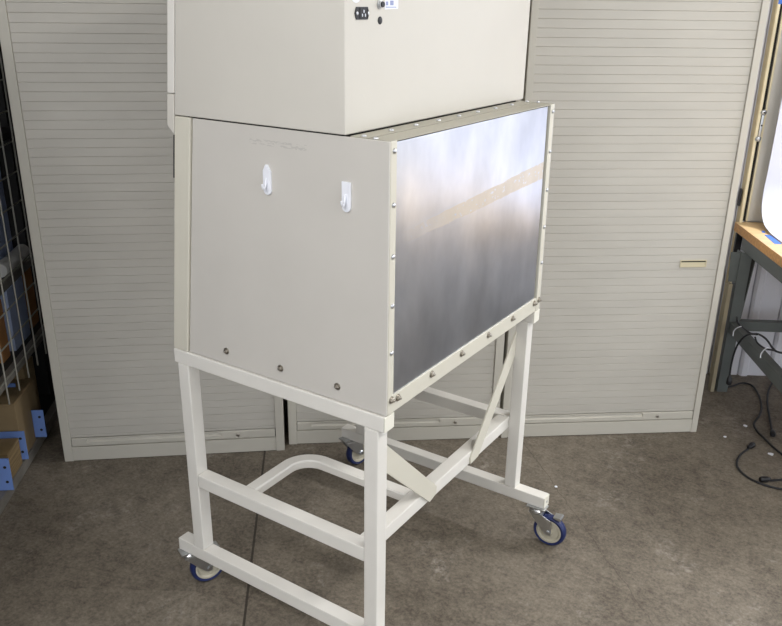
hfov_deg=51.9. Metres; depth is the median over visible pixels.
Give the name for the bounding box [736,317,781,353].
power cable
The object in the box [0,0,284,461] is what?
tall cabinet
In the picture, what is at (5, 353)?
board
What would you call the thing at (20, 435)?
plate
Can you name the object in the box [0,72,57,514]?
storage rack
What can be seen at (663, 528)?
floor
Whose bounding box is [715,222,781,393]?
workbench
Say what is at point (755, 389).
power cable
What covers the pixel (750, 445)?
power cable
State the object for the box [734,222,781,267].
countertop
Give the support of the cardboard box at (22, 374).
on the storage rack
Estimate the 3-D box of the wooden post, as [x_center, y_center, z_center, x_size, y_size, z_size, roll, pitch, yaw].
[1.654,0.127,4.038,0.020,0.585,0.035,0,21,-2]
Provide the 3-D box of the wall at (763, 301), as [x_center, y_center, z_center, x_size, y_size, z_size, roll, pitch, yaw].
[1.632,-1.180,3.789,6.820,3.200,0.094,2,21,3]
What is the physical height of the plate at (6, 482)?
0.140 m
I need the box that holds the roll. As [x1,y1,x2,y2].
[0,244,29,277]
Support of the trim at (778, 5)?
attached to the wall at (763, 301)
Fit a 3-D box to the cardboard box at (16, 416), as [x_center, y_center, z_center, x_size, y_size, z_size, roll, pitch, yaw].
[-1.728,0.466,3.350,0.390,0.260,0.164,-1,21,-6]
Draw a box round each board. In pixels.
[0,299,9,362]
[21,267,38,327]
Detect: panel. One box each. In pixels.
[0,170,12,259]
[0,276,30,350]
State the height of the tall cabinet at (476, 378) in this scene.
2.120 m
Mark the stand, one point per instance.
(367, 441)
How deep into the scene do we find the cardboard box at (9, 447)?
3.23 m
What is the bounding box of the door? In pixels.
[737,4,781,221]
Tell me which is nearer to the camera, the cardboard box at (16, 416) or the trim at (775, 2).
the cardboard box at (16, 416)
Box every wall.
[0,43,53,392]
[706,0,781,375]
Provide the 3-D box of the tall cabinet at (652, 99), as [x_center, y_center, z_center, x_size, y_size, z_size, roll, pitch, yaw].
[0.957,-0.507,3.524,0.923,2.120,0.451,-1,21,-5]
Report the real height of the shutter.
1.954 m
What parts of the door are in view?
door pull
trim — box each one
[709,0,777,373]
[730,0,780,282]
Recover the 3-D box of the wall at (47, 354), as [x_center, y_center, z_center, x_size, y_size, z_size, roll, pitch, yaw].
[-1.690,-1.093,3.445,1.079,3.200,0.080,-1,21,-6]
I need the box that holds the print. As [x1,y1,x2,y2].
[386,1,395,7]
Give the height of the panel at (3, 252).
0.462 m
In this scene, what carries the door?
in the wall at (763, 301)
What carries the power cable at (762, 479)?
on the floor
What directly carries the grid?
attached to the storage rack
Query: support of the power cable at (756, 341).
attached to the power cable at (738, 323)
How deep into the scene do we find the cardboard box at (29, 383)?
3.48 m
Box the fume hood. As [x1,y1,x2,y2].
[167,0,554,415]
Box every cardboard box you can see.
[0,387,35,459]
[0,438,22,478]
[10,379,38,409]
[13,356,40,409]
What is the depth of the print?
1.83 m
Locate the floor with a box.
[0,373,781,625]
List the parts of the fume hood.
sash rail, trim, panel, label plate, metal panel, panel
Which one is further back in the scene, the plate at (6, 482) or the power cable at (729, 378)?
the power cable at (729, 378)
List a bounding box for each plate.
[0,431,28,458]
[0,458,13,490]
[31,410,46,436]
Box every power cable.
[726,333,757,384]
[728,382,781,454]
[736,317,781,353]
[736,442,781,489]
[754,336,776,351]
[759,476,781,482]
[766,382,775,436]
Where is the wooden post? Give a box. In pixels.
[708,282,732,391]
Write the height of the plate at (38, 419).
0.130 m
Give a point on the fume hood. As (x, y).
(361, 186)
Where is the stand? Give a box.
[174,309,565,625]
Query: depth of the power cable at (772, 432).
3.87 m
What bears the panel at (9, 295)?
on the storage rack
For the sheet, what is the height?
1.126 m
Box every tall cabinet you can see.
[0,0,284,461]
[287,100,520,443]
[500,0,769,437]
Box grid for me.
[0,53,46,404]
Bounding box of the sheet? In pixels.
[762,100,781,241]
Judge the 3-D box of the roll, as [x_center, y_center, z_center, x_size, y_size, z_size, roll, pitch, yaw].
[-1.633,-0.228,3.459,0.065,0.061,0.292,-1,21,-6]

